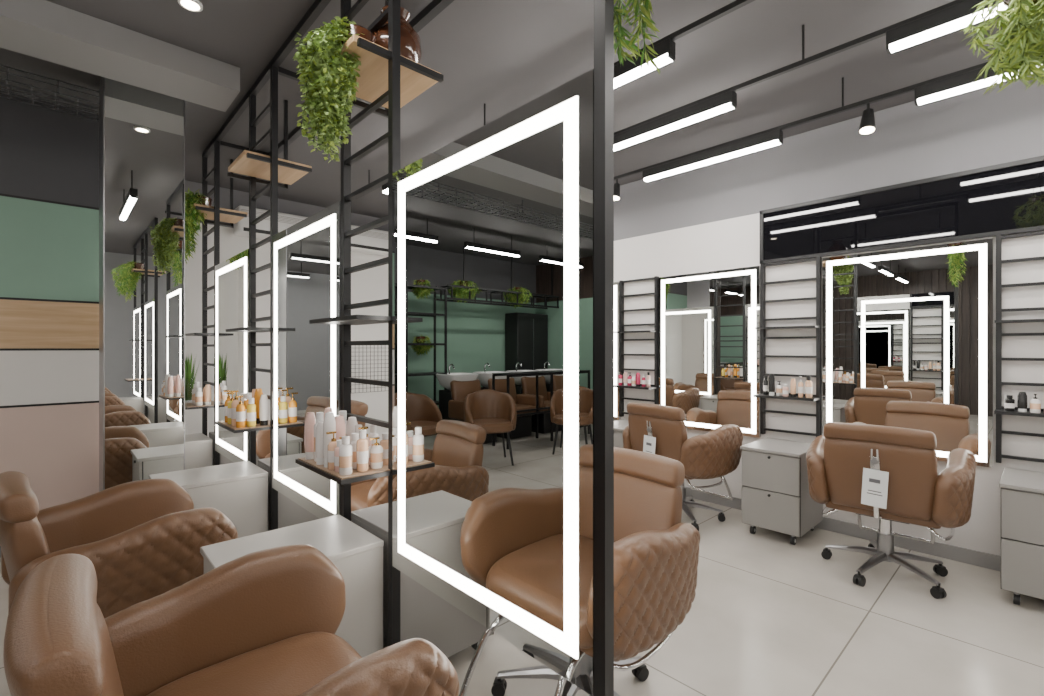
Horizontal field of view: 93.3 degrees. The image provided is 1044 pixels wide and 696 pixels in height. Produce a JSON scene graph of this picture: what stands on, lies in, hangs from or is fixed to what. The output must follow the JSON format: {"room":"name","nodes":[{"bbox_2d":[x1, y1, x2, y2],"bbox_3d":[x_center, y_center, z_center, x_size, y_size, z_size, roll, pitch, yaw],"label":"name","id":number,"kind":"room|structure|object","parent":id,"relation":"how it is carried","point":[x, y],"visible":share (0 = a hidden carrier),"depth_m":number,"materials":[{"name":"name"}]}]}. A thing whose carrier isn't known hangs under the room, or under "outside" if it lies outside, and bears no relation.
{"room":"salon","nodes":[
{"label":"salon","id":0,"kind":"room"},
{"bbox_2d":[0,91,98,557],"bbox_3d":[-3.313,-0.150,3.265,1.150,3.000,0.104,0,0,-43],"label":"wall","id":1,"kind":"structure","parent":0,"point":[49,158],"depth_m":3.32,"materials":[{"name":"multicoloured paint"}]},
{"bbox_2d":[99,77,184,491],"bbox_3d":[-2.408,-0.150,3.124,0.395,3.000,0.390,0,0,-43],"label":"mirror","id":2,"kind":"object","parent":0,"point":[142,131],"depth_m":2.98,"materials":[{"name":"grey mirror"}]},
{"bbox_2d":[185,180,387,443],"bbox_3d":[-2.312,-0.150,5.857,3.860,3.000,0.100,0,0,-43],"label":"wall","id":3,"kind":"structure","parent":0,"point":[371,284],"depth_m":5.35,"materials":[{"name":"paint"}]},
{"bbox_2d":[234,205,307,238],"bbox_3d":[-2.623,-1.310,5.340,0.850,0.280,0.226,0,0,-43],"label":"air conditioner","id":4,"kind":"object","parent":3,"relation":"attached to","point":[241,228],"visible":0.38,"depth_m":5.13,"materials":[{"name":"white plastic"}]},
{"bbox_2d":[351,225,387,256],"bbox_3d":[-1.821,-1.310,6.094,0.850,0.280,0.226,0,0,-43],"label":"air conditioner","id":5,"kind":"object","parent":3,"relation":"attached to","point":[373,241],"visible":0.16,"depth_m":5.96,"materials":[{"name":"white plastic"}]},
{"bbox_2d":[351,345,387,392],"bbox_3d":[-1.824,0.250,6.243,1.004,0.604,0.006,0,0,-43],"label":"grid panel","id":6,"kind":"object","parent":3,"relation":"attached to","point":[381,371],"visible":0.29,"depth_m":6.17,"materials":[{"name":"black plastic"}]},
{"bbox_2d":[220,0,453,155],"bbox_3d":[0.029,-1.610,1.607,0.395,0.040,7.500,0,0,-43],"label":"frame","id":7,"kind":"object","parent":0,"point":[435,7],"depth_m":2.47,"materials":[{"name":"black metal"}]},
{"bbox_2d":[0,0,1040,217],"bbox_3d":[-1.544,-1.700,0.882,9.560,0.100,10.800,0,0,-43],"label":"ceiling","id":8,"kind":"structure","parent":0,"point":[503,55],"depth_m":2.88,"materials":[{"name":"paint"}]},
{"bbox_2d":[0,65,99,119],"bbox_3d":[-3.988,-1.550,1.740,3.783,0.200,0.286,0,0,-43],"label":"cable tray","id":9,"kind":"object","parent":8,"relation":"attached to","point":[7,85],"visible":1,"depth_m":2.88,"materials":[{"name":"black metal"}]},
{"bbox_2d":[0,0,239,111],"bbox_3d":[-3.957,-1.579,0.980,5.980,0.139,0.350,0,0,-43],"label":"beam","id":10,"kind":"structure","parent":8,"relation":"attached to","point":[46,30],"depth_m":2.57,"materials":[{"name":"grey paint"}]},
{"bbox_2d":[178,0,202,11],"bbox_3d":[-1.584,-1.643,2.354,0.100,0.014,0.100,0,0,-43],"label":"recessed light","id":11,"kind":"object","parent":8,"relation":"in","point":[191,5],"visible":1,"depth_m":2.36,"materials":[{"name":"white plastic"}]},
{"bbox_2d":[356,0,754,198],"bbox_3d":[0.844,-1.548,2.167,0.024,0.204,7.200,0,0,-43],"label":"track","id":12,"kind":"object","parent":8,"relation":"attached to","point":[737,4],"visible":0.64,"depth_m":2.21,"materials":[{"name":"black metal"}]},
{"bbox_2d":[382,183,387,193],"bbox_3d":[-0.852,-1.402,3.970,0.056,0.084,1.050,0,0,-43],"label":"led light","id":13,"kind":"object","parent":12,"relation":"attached to","point":[385,186],"visible":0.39,"depth_m":4.30,"materials":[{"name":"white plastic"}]},
{"bbox_2d":[614,38,675,87],"bbox_3d":[0.347,-1.402,2.695,0.056,0.084,1.050,0,0,-43],"label":"led light","id":14,"kind":"object","parent":12,"relation":"attached to","point":[628,71],"visible":0.43,"depth_m":2.41,"materials":[{"name":"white plastic"}]},
{"bbox_2d":[614,0,965,134],"bbox_3d":[1.336,-1.548,2.630,0.024,0.204,7.200,0,0,-43],"label":"track","id":15,"kind":"object","parent":8,"relation":"attached to","point":[882,32],"visible":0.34,"depth_m":2.51,"materials":[{"name":"black metal"}]},
{"bbox_2d":[614,90,736,150],"bbox_3d":[0.839,-1.402,3.158,0.056,0.084,1.050,0,0,-43],"label":"led light","id":16,"kind":"object","parent":15,"relation":"attached to","point":[727,101],"visible":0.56,"depth_m":3.01,"materials":[{"name":"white plastic"}]},
{"bbox_2d":[886,0,1006,53],"bbox_3d":[2.028,-1.402,1.895,0.056,0.084,1.020,0,0,-43],"label":"led light","id":17,"kind":"object","parent":15,"relation":"attached to","point":[955,17],"visible":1,"depth_m":2.12,"materials":[{"name":"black plastic"}]},
{"bbox_2d":[614,54,1020,180],"bbox_3d":[1.856,-1.548,3.120,0.024,0.204,7.200,0,0,-43],"label":"track","id":18,"kind":"object","parent":8,"relation":"attached to","point":[843,108],"visible":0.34,"depth_m":3.03,"materials":[{"name":"black metal"}]},
{"bbox_2d":[614,179,619,199],"bbox_3d":[0.799,-1.357,4.212,0.093,0.175,0.084,0,0,-43],"label":"track spotlight","id":19,"kind":"object","parent":18,"relation":"attached to","point":[616,185],"visible":0.77,"depth_m":4.19,"materials":[{"name":"black plastic"}]},
{"bbox_2d":[642,129,782,181],"bbox_3d":[1.359,-1.402,3.648,0.056,0.084,1.050,0,0,-43],"label":"led light","id":20,"kind":"object","parent":18,"relation":"attached to","point":[773,138],"visible":1,"depth_m":3.56,"materials":[{"name":"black plastic"}]},
{"bbox_2d":[859,103,875,133],"bbox_3d":[2.033,-1.357,2.901,0.093,0.175,0.084,0,0,-43],"label":"track spotlight","id":21,"kind":"object","parent":18,"relation":"attached to","point":[867,125],"visible":1,"depth_m":2.89,"materials":[{"name":"black plastic"}]},
{"bbox_2d":[915,56,1042,105],"bbox_3d":[2.548,-1.402,2.384,0.056,0.084,1.020,0,0,-43],"label":"led light","id":22,"kind":"object","parent":18,"relation":"attached to","point":[964,82],"visible":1,"depth_m":2.62,"materials":[{"name":"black plastic"}]},
{"bbox_2d":[961,0,1043,94],"bbox_3d":[1.687,-1.251,1.629,0.317,0.798,0.356,0,0,-25],"label":"fern","id":23,"kind":"object","parent":8,"relation":"hanging from","point":[1026,26],"visible":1,"depth_m":1.63,"materials":[{"name":"green plant"}]},
{"bbox_2d":[0,499,1043,695],"bbox_3d":[-1.544,1.400,0.882,9.560,0.100,10.800,0,0,-43],"label":"floor","id":24,"kind":"structure","parent":0,"point":[768,615],"depth_m":2.31,"materials":[{"name":"tile"}]},
{"bbox_2d":[0,471,237,618],"bbox_3d":[-1.631,0.915,2.066,0.808,0.870,0.838,0,0,42],"label":"salon chair","id":25,"kind":"object","parent":24,"relation":"on","point":[143,540],"visible":0.71,"depth_m":1.84,"materials":[{"name":"brown leather"}]},
{"bbox_2d":[185,433,212,469],"bbox_3d":[-2.738,1.032,3.822,0.510,0.637,0.398,0,0,-43],"label":"base cabinet","id":26,"kind":"object","parent":24,"relation":"on","point":[198,446],"visible":0.02,"depth_m":3.80,"materials":[{"name":"grey laminate"}]},
{"bbox_2d":[148,461,267,537],"bbox_3d":[-1.779,1.032,2.802,0.510,0.637,0.398,0,0,-43],"label":"base cabinet","id":27,"kind":"object","parent":24,"relation":"on","point":[238,490],"visible":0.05,"depth_m":2.75,"materials":[{"name":"grey laminate"}]},
{"bbox_2d":[3,544,458,695],"bbox_3d":[-0.575,0.892,1.126,0.838,0.915,0.808,0,0,-42],"label":"salon chair","id":28,"kind":"object","parent":24,"relation":"on","point":[265,622],"visible":1,"depth_m":1.19,"materials":[{"name":"brown leather"}]},
{"bbox_2d":[209,431,258,465],"bbox_3d":[-2.331,1.032,4.206,0.510,0.637,0.398,0,0,-43],"label":"base cabinet","id":29,"kind":"object","parent":24,"relation":"on","point":[223,460],"visible":0.02,"depth_m":4.05,"materials":[{"name":"grey laminate"}]},
{"bbox_2d":[258,458,319,530],"bbox_3d":[-1.371,1.032,3.186,0.510,0.637,0.398,0,0,-43],"label":"base cabinet","id":30,"kind":"object","parent":24,"relation":"on","point":[290,513],"visible":0.02,"depth_m":2.94,"materials":[{"name":"grey laminate"}]},
{"bbox_2d":[200,514,383,657],"bbox_3d":[-0.833,1.032,1.797,0.510,0.637,0.398,0,0,-43],"label":"base cabinet","id":31,"kind":"object","parent":24,"relation":"on","point":[357,553],"visible":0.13,"depth_m":1.79,"materials":[{"name":"grey laminate"}]},
{"bbox_2d":[256,400,367,458],"bbox_3d":[-1.678,0.892,3.858,0.838,0.915,0.808,0,0,-43],"label":"salon chair","id":32,"kind":"object","parent":24,"relation":"on","point":[360,408],"visible":0.05,"depth_m":3.90,"materials":[{"name":"brown leather"}]},
{"bbox_2d":[351,444,387,511],"bbox_3d":[-0.727,0.892,2.847,0.838,0.915,0.808,0,0,-40],"label":"salon chair","id":33,"kind":"object","parent":24,"relation":"on","point":[371,492],"visible":0.12,"depth_m":2.61,"materials":[{"name":"brown leather"}]},
{"bbox_2d":[185,0,613,695],"bbox_3d":[-1.249,-0.149,2.652,0.415,2.998,4.227,0,0,-43],"label":"frame","id":34,"kind":"object","parent":24,"relation":"on","point":[603,9],"visible":0.68,"depth_m":1.82,"materials":[{"name":"black metal"}]},
{"bbox_2d":[185,354,201,402],"bbox_3d":[-2.718,0.238,4.042,0.156,0.415,0.148,0,0,-43],"label":"potted plant","id":35,"kind":"object","parent":34,"relation":"on","point":[190,378],"visible":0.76,"depth_m":4.00,"materials":[{"name":"green plant"}]},
{"bbox_2d":[185,188,211,264],"bbox_3d":[-2.688,-0.957,3.824,0.400,0.617,0.432,0,0,-6],"label":"ivy","id":36,"kind":"object","parent":34,"relation":"attached to","point":[192,216],"visible":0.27,"depth_m":3.85,"materials":[{"name":"green plant"}]},
{"bbox_2d":[192,382,211,405],"bbox_3d":[-2.524,0.355,3.886,0.110,0.180,0.169,0,0,-43],"label":"bottles","id":37,"kind":"object","parent":34,"relation":"on","point":[199,398],"visible":1,"depth_m":3.84,"materials":[{"name":"white plastic"}]},
{"bbox_2d":[193,203,246,223],"bbox_3d":[-2.509,-1.098,4.045,0.370,0.026,0.370,0,0,-43],"label":"shelf board","id":38,"kind":"object","parent":34,"relation":"attached to","point":[223,217],"visible":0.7,"depth_m":4.04,"materials":[{"name":"brown wood"}]},
{"bbox_2d":[215,249,248,462],"bbox_3d":[-2.055,0.079,3.504,0.042,1.430,0.924,0,0,-43],"label":"led mirror","id":39,"kind":"object","parent":34,"relation":"attached to","point":[231,275],"visible":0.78,"depth_m":3.46,"materials":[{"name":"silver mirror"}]},
{"bbox_2d":[224,388,268,427],"bbox_3d":[-1.629,0.342,2.910,0.184,0.207,0.320,0,0,-43],"label":"bottles","id":40,"kind":"object","parent":34,"relation":"on","point":[240,412],"visible":1,"depth_m":2.83,"materials":[{"name":"orange plastic"}]},
{"bbox_2d":[228,150,311,184],"bbox_3d":[-1.546,-1.098,3.022,0.370,0.026,0.370,0,0,-43],"label":"shelf board","id":41,"kind":"object","parent":34,"relation":"attached to","point":[243,165],"visible":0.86,"depth_m":3.00,"materials":[{"name":"brown wood"}]},
{"bbox_2d":[272,201,340,518],"bbox_3d":[-1.093,0.079,2.482,0.042,1.430,0.924,0,0,-43],"label":"led mirror","id":42,"kind":"object","parent":34,"relation":"attached to","point":[306,255],"visible":0.78,"depth_m":2.46,"materials":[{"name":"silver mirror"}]},
{"bbox_2d":[304,407,387,475],"bbox_3d":[-0.680,0.344,1.921,0.230,0.203,0.385,0,0,-43],"label":"bottles","id":43,"kind":"object","parent":34,"relation":"on","point":[336,443],"visible":0.98,"depth_m":1.84,"materials":[{"name":"white plastic"}]},
{"bbox_2d":[340,34,440,107],"bbox_3d":[-0.587,-1.098,2.002,0.370,0.026,0.370,0,0,-43],"label":"shelf board","id":44,"kind":"object","parent":34,"relation":"attached to","point":[373,79],"visible":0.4,"depth_m":1.99,"materials":[{"name":"brown wood"}]},
{"bbox_2d":[292,16,375,162],"bbox_3d":[-0.710,-0.955,1.852,0.244,0.548,0.299,0,0,19],"label":"ivy","id":45,"kind":"object","parent":44,"relation":"on","point":[329,79],"visible":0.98,"depth_m":1.78,"materials":[{"name":"green plant"}]},
{"bbox_2d":[373,5,421,62],"bbox_3d":[-0.519,-1.240,2.025,0.210,0.255,0.210,0,0,-43],"label":"ceramic vase","id":46,"kind":"object","parent":44,"relation":"on","point":[410,42],"visible":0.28,"depth_m":1.96,"materials":[{"name":"brown ceramic"}]},
{"bbox_2d":[392,69,593,695],"bbox_3d":[-0.142,0.079,1.472,0.042,1.430,0.924,0,0,-43],"label":"led mirror","id":47,"kind":"object","parent":34,"relation":"attached to","point":[493,228],"visible":0.94,"depth_m":1.35,"materials":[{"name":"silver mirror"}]},
{"bbox_3d":[0.272,-1.104,1.204,0.204,0.028,0.180,0,0,-43],"label":"bracket","id":48,"kind":"object","parent":34,"relation":"attached to","visible":0},
{"bbox_2d":[614,0,662,73],"bbox_3d":[0.269,-0.956,1.179,0.244,0.577,0.198,0,0,-43],"label":"hanging fern","id":49,"kind":"object","parent":48,"relation":"on","point":[644,7],"visible":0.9,"depth_m":1.19,"materials":[{"name":"green plant"}]},
{"bbox_2d":[351,503,493,657],"bbox_3d":[-0.425,1.032,2.181,0.510,0.637,0.398,0,0,-43],"label":"base cabinet","id":50,"kind":"object","parent":24,"relation":"on","point":[424,614],"visible":0.3,"depth_m":1.98,"materials":[{"name":"grey laminate"}]},
{"bbox_2d":[459,447,699,695],"bbox_3d":[0.192,0.892,1.856,0.838,0.915,0.808,0,0,-43],"label":"salon chair","id":51,"kind":"object","parent":24,"relation":"on","point":[656,555],"visible":0.45,"depth_m":1.67,"materials":[{"name":"brown leather"}]},
{"bbox_2d":[614,419,628,447],"bbox_3d":[0.968,1.032,4.611,0.510,0.637,0.398,0,0,-43],"label":"base cabinet","id":52,"kind":"object","parent":24,"relation":"on","point":[619,425],"visible":0.02,"depth_m":4.39,"materials":[{"name":"grey laminate"}]},
{"bbox_2d":[623,402,742,530],"bbox_3d":[1.288,0.887,3.953,0.838,0.925,0.808,0,0,-35],"label":"salon chair","id":53,"kind":"object","parent":24,"relation":"on","point":[661,430],"visible":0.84,"depth_m":3.64,"materials":[{"name":"brown leather"}]},
{"bbox_2d":[740,437,822,544],"bbox_3d":[1.907,1.032,3.614,0.510,0.637,0.398,0,0,-43],"label":"base cabinet","id":54,"kind":"object","parent":24,"relation":"on","point":[776,497],"visible":0.97,"depth_m":3.44,"materials":[{"name":"grey laminate"}]},
{"bbox_2d":[806,422,975,598],"bbox_3d":[2.203,0.887,2.982,0.808,0.925,0.838,0,0,44],"label":"salon chair","id":55,"kind":"object","parent":24,"relation":"on","point":[888,474],"visible":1,"depth_m":2.70,"materials":[{"name":"brown leather"}]},
{"bbox_2d":[999,467,1043,604],"bbox_3d":[2.835,1.032,2.627,0.510,0.637,0.398,0,0,-43],"label":"base cabinet","id":56,"kind":"object","parent":24,"relation":"on","point":[1022,491],"visible":1,"depth_m":2.55,"materials":[{"name":"grey laminate"}]},
{"bbox_2d":[614,74,1043,555],"bbox_3d":[2.312,-0.150,3.686,0.100,3.000,9.400,0,0,-43],"label":"wall","id":57,"kind":"structure","parent":0,"point":[705,218],"depth_m":3.68,"materials":[{"name":"paint"}]},
{"bbox_2d":[614,282,620,419],"bbox_3d":[0.676,0.030,5.326,0.033,1.390,0.915,0,0,-43],"label":"led mirror","id":58,"kind":"object","parent":57,"relation":"attached to","point":[616,285],"visible":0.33,"depth_m":5.00,"materials":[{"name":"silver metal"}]},
{"bbox_2d":[614,276,658,416],"bbox_3d":[1.092,0.006,4.777,0.180,1.368,0.424,0,0,-43],"label":"shelf rack","id":59,"kind":"object","parent":57,"relation":"attached to","point":[621,331],"visible":0.88,"depth_m":4.78,"materials":[{"name":"black metal"}]},
{"bbox_2d":[618,372,649,386],"bbox_3d":[1.080,0.298,4.759,0.065,0.139,0.348,0,0,-43],"label":"bottles","id":60,"kind":"object","parent":59,"relation":"on","point":[632,381],"visible":0.99,"depth_m":4.74,"materials":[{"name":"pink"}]},
{"bbox_2d":[659,266,760,437],"bbox_3d":[1.615,0.030,4.328,0.033,1.390,0.915,0,0,-43],"label":"led mirror","id":61,"kind":"object","parent":57,"relation":"attached to","point":[709,340],"visible":0.82,"depth_m":4.28,"materials":[{"name":"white mirror"}]},
{"bbox_2d":[754,257,821,436],"bbox_3d":[2.030,0.006,3.780,0.180,1.368,0.424,0,0,-43],"label":"shelf rack","id":62,"kind":"object","parent":57,"relation":"attached to","point":[818,397],"visible":0.96,"depth_m":3.78,"materials":[{"name":"black metal"}]},
{"bbox_2d":[763,374,811,397],"bbox_3d":[2.013,0.283,3.753,0.068,0.168,0.352,0,0,-41],"label":"bottles","id":63,"kind":"object","parent":62,"relation":"on","point":[780,390],"visible":1,"depth_m":3.73,"materials":[{"name":"white plastic"}]},
{"bbox_2d":[685,486,1000,571],"bbox_3d":[2.270,1.305,3.647,0.015,0.090,9.400,0,0,-43],"label":"baseboard","id":64,"kind":"structure","parent":57,"relation":"attached to","point":[960,554],"depth_m":3.31,"materials":[{"name":"grey"}]},
{"bbox_2d":[759,155,1043,263],"bbox_3d":[3.364,-0.893,2.469,0.034,0.427,4.185,0,0,-43],"label":"window","id":65,"kind":"structure","parent":57,"relation":"in","point":[1007,198],"depth_m":3.28,"materials":[{"name":"black glass"}]},
{"bbox_2d":[822,238,992,466],"bbox_3d":[2.552,0.030,3.333,0.033,1.390,0.915,0,0,-43],"label":"led mirror","id":66,"kind":"object","parent":57,"relation":"attached to","point":[907,334],"visible":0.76,"depth_m":3.26,"materials":[{"name":"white mirror"}]},
{"bbox_2d":[994,231,1043,462],"bbox_3d":[2.967,0.006,2.785,0.180,1.368,0.424,0,0,-43],"label":"shelf rack","id":67,"kind":"object","parent":57,"relation":"attached to","point":[999,411],"visible":1,"depth_m":2.94,"materials":[{"name":"black metal"}]},
{"bbox_2d":[1004,392,1040,412],"bbox_3d":[2.955,0.289,2.767,0.083,0.156,0.352,0,0,-43],"label":"bottles","id":68,"kind":"object","parent":67,"relation":"on","point":[1035,404],"visible":1,"depth_m":2.83,"materials":[{"name":"black"}]}
]}

